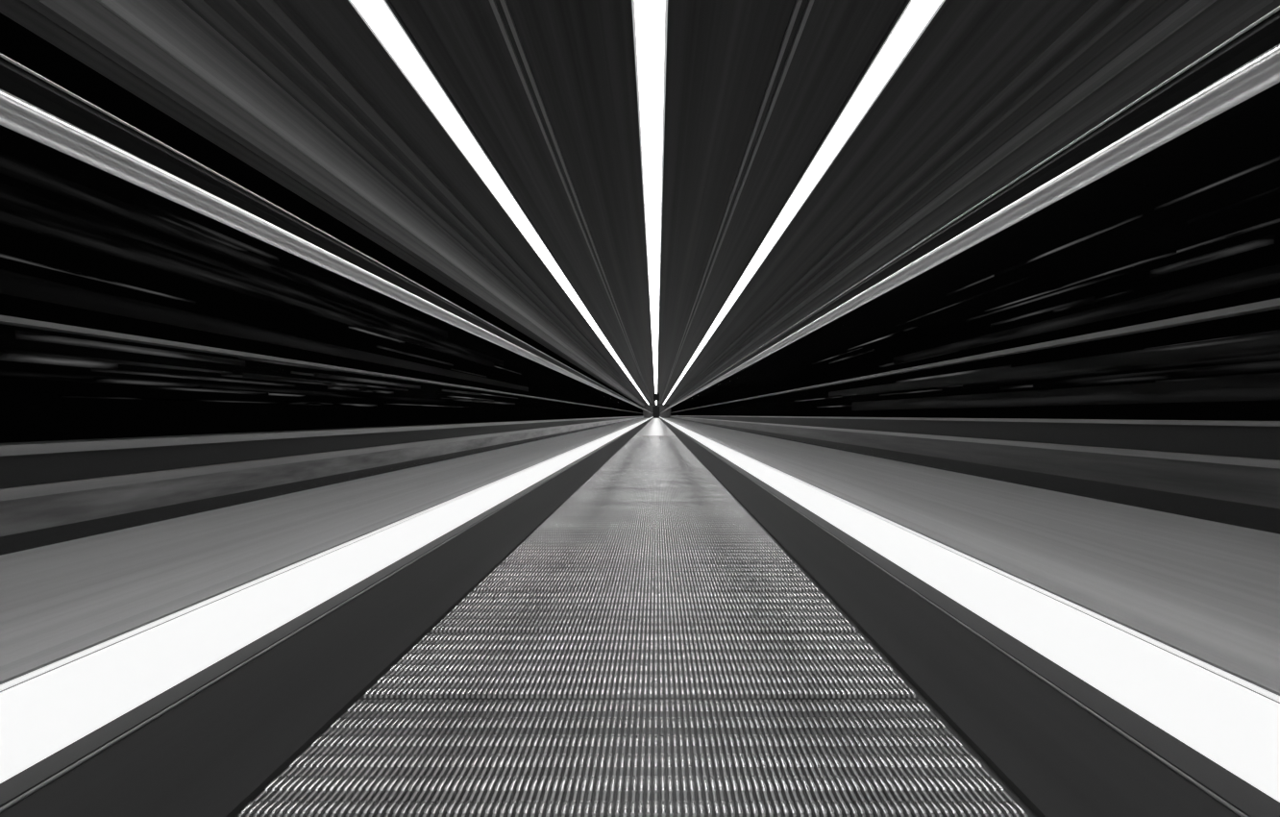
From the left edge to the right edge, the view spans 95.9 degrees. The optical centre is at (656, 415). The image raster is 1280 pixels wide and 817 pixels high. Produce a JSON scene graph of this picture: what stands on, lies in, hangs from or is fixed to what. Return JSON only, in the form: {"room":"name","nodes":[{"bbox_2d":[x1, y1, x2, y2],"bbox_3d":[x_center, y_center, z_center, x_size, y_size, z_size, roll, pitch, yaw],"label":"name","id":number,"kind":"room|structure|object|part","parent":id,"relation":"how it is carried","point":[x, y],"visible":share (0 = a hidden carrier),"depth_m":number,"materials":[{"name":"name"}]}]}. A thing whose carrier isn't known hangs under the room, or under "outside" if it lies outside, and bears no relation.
{"room":"moving walkway tunnel","nodes":[
{"label":"moving walkway tunnel","id":0,"kind":"room"},
{"bbox_2d":[0,416,633,456],"bbox_3d":[-2.410,0.125,53.000,0.220,0.037,114.000,0,0,0],"label":"wall band","id":1,"kind":"object","parent":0,"point":[57,446],"visible":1,"depth_m":2.90,"materials":[{"name":"grey metal"}]},
{"bbox_3d":[-2.375,-0.720,53.000,0.010,1.653,114.000,0,0,0],"label":"pane","id":2,"kind":"object","parent":1,"relation":"on","visible":0},
{"bbox_2d":[0,315,640,413],"bbox_3d":[-2.360,-0.345,53.000,0.080,0.021,114.000,0,0,0],"label":"transom","id":3,"kind":"object","parent":2,"relation":"attached to","point":[4,319],"visible":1,"depth_m":2.90,"materials":[{"name":"grey metal"}]},
{"bbox_2d":[0,417,638,500],"bbox_3d":[-2.410,0.281,53.000,0.220,0.042,114.000,0,0,0],"label":"wall band","id":4,"kind":"object","parent":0,"point":[19,492],"visible":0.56,"depth_m":2.86,"materials":[{"name":"grey metal"}]},
{"bbox_2d":[0,417,642,536],"bbox_3d":[-2.420,0.365,53.000,0.200,0.128,114.000,0,0,0],"label":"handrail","id":5,"kind":"object","parent":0,"point":[32,513],"visible":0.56,"depth_m":2.88,"materials":[{"name":"black rubber"}]},
{"bbox_2d":[0,416,643,488],"bbox_3d":[-2.420,0.202,53.000,0.200,0.116,114.000,0,0,0],"label":"wall band","id":6,"kind":"object","parent":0,"point":[20,470],"visible":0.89,"depth_m":2.88,"materials":[{"name":"black"}]},
{"bbox_2d":[0,417,643,555],"bbox_3d":[-2.420,0.463,53.000,0.200,0.067,114.000,0,0,0],"label":"wall band","id":7,"kind":"object","parent":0,"point":[27,540],"visible":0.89,"depth_m":2.87,"materials":[{"name":"black"}]},
{"bbox_2d":[0,418,1279,675],"bbox_3d":[0.140,0.596,53.000,5.320,0.200,114.000,0,0,0],"label":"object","id":8,"kind":"structure","parent":0,"point":[1216,585],"depth_m":2.23,"materials":[{"name":"metal"}]},
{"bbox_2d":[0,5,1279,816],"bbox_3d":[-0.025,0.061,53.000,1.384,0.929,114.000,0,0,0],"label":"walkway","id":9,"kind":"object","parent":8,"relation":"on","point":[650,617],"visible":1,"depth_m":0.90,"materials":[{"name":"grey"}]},
{"bbox_3d":[-0.627,0.305,53.000,0.015,0.085,114.000,0,0,0],"label":"led panel","id":10,"kind":"part","parent":9,"relation":"part of","materials":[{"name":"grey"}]},
{"bbox_3d":[0.578,0.309,53.000,0.015,0.089,114.000,0,0,0],"label":"led panel","id":11,"kind":"part","parent":9,"relation":"part of","materials":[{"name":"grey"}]},
{"bbox_2d":[642,404,670,418],"bbox_3d":[0.140,-0.752,110.100,5.320,2.496,0.200,0,0,0],"label":"wall","id":12,"kind":"structure","parent":0,"point":[666,413],"depth_m":109.99,"materials":[{"name":"grey paint"}]},
{"bbox_2d":[0,0,643,407],"bbox_3d":[-2.413,-1.626,53.000,0.215,0.159,114.000,0,0,0],"label":"crown molding","id":13,"kind":"structure","parent":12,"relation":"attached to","point":[86,31],"depth_m":3.13,"materials":[{"name":"grey metal"}]},
{"bbox_2d":[652,406,659,418],"bbox_3d":[-0.025,-0.582,110.060,1.270,2.156,0.080,0,0,0],"label":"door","id":14,"kind":"structure","parent":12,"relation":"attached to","point":[655,409],"depth_m":110.02,"materials":[{"name":"grey"}]},
{"bbox_2d":[669,0,1279,405],"bbox_3d":[2.693,-1.823,53.000,0.215,0.178,114.000,0,0,0],"label":"crown molding","id":15,"kind":"structure","parent":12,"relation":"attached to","point":[1221,20],"depth_m":3.54,"materials":[{"name":"grey metal"}]},
{"bbox_2d":[181,0,1188,404],"bbox_3d":[0.140,-2.075,53.000,5.320,0.150,114.000,0,0,0],"label":"ceiling","id":16,"kind":"structure","parent":0,"point":[723,54],"depth_m":3.93,"materials":[{"name":"paint"}]},
{"bbox_2d":[96,0,644,406],"bbox_3d":[-2.405,-1.853,53.000,0.230,0.294,114.000,0,0,0],"label":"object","id":17,"kind":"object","parent":16,"relation":"attached to","point":[171,25],"depth_m":3.60,"materials":[{"name":"paint"}]},
{"bbox_2d":[186,0,646,404],"bbox_3d":[-2.020,-1.980,53.000,0.400,0.040,114.000,0,0,0],"label":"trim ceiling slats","id":18,"kind":"structure","parent":16,"relation":"attached to","point":[209,9],"depth_m":3.87,"materials":[{"name":"grey metal"}]},
{"bbox_2d":[344,0,649,404],"bbox_3d":[-1.387,-1.992,52.850,0.205,0.016,113.700,0,0,0],"label":"strip light","id":19,"kind":"object","parent":16,"relation":"attached to","point":[380,18],"visible":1,"depth_m":3.90,"materials":[{"name":"white plastic"}]},
{"bbox_2d":[489,0,652,404],"bbox_3d":[-0.762,-1.990,52.850,0.075,0.020,113.700,0,0,0],"label":"track rail","id":20,"kind":"object","parent":16,"relation":"attached to","point":[504,3],"depth_m":3.90,"materials":[{"name":"grey metal"}]},
{"bbox_2d":[628,0,670,404],"bbox_3d":[-0.032,-1.992,52.850,0.203,0.016,113.700,0,0,0],"label":"strip light","id":21,"kind":"object","parent":16,"relation":"attached to","point":[650,19],"visible":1,"depth_m":3.90,"materials":[{"name":"white plastic"}]},
{"bbox_2d":[653,393,659,400],"bbox_3d":[0.000,-1.500,40.040,0.400,1.000,0.080,0,0,0],"label":"hanging sign","id":22,"kind":"object","parent":16,"relation":"hanging from","point":[655,396],"visible":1,"depth_m":40.00,"materials":[{"name":"black"}]},
{"bbox_2d":[661,0,814,401],"bbox_3d":[0.715,-1.990,52.850,0.080,0.020,113.700,0,0,0],"label":"track rail","id":23,"kind":"object","parent":16,"relation":"attached to","point":[809,5],"depth_m":3.89,"materials":[{"name":"grey metal"}]},
{"bbox_2d":[663,0,948,404],"bbox_3d":[1.300,-1.992,52.850,0.200,0.016,113.700,0,0,0],"label":"strip light","id":24,"kind":"object","parent":16,"relation":"attached to","point":[914,18],"visible":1,"depth_m":3.90,"materials":[{"name":"white plastic"}]},
{"bbox_2d":[667,0,1184,404],"bbox_3d":[2.300,-1.980,53.000,0.400,0.040,114.000,0,0,0],"label":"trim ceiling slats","id":25,"kind":"structure","parent":16,"relation":"attached to","point":[1159,10],"depth_m":3.87,"materials":[{"name":"grey metal"}]},
{"bbox_2d":[670,0,1216,404],"bbox_3d":[2.685,-1.956,53.000,0.230,0.088,114.000,0,0,0],"label":"crown molding","id":26,"kind":"structure","parent":16,"relation":"attached to","point":[1191,9],"depth_m":3.82,"materials":[{"name":"paint"}]},
{"bbox_2d":[669,416,1279,508],"bbox_3d":[2.700,0.306,53.000,0.200,0.169,114.000,0,0,0],"label":"wall band","id":27,"kind":"object","parent":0,"point":[1255,485],"visible":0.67,"depth_m":3.40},
{"bbox_2d":[669,415,1279,460],"bbox_3d":[2.700,0.117,53.000,0.200,0.140,114.000,0,0,0],"label":"wall band","id":28,"kind":"object","parent":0,"point":[1239,441],"visible":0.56,"depth_m":3.40,"materials":[{"name":"black"}]},
{"bbox_2d":[669,417,1279,534],"bbox_3d":[2.700,0.443,53.000,0.200,0.106,114.000,0,0,0],"label":"wall band","id":29,"kind":"object","parent":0,"point":[1240,514],"visible":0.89,"depth_m":3.40,"materials":[{"name":"black"}]},
{"bbox_2d":[673,416,1279,468],"bbox_3d":[2.690,0.204,53.000,0.220,0.034,114.000,0,0,0],"label":"wall band","id":30,"kind":"object","parent":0,"point":[1247,461],"visible":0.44,"depth_m":3.37,"materials":[{"name":"grey metal"}]},
{"bbox_2d":[683,415,1279,426],"bbox_3d":[2.690,0.036,53.000,0.220,0.021,114.000,0,0,0],"label":"wall band","id":31,"kind":"object","parent":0,"point":[1108,421],"visible":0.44,"depth_m":3.44,"materials":[{"name":"grey metal"}]},
{"bbox_3d":[2.655,-0.854,53.000,0.010,1.759,114.000,0,0,0],"label":"pane","id":32,"kind":"object","parent":31,"relation":"on","visible":0},
{"bbox_2d":[669,297,1279,413],"bbox_3d":[2.640,-0.473,53.000,0.080,0.031,114.000,0,0,0],"label":"transom","id":33,"kind":"object","parent":32,"relation":"attached to","point":[1274,304],"visible":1,"depth_m":3.41,"materials":[{"name":"grey metal"}]},
{"label":"outside","id":34,"kind":"structure","parent":0,"visible":0},
{"bbox_2d":[0,152,1279,410],"bbox_3d":[-0.031,-3.360,33.436,31.536,6.329,59.593,0,0,0],"label":"trails","id":35,"kind":"object","parent":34,"point":[19,209],"visible":0.99,"depth_m":13.20,"materials":[{"name":"black"}]}
]}

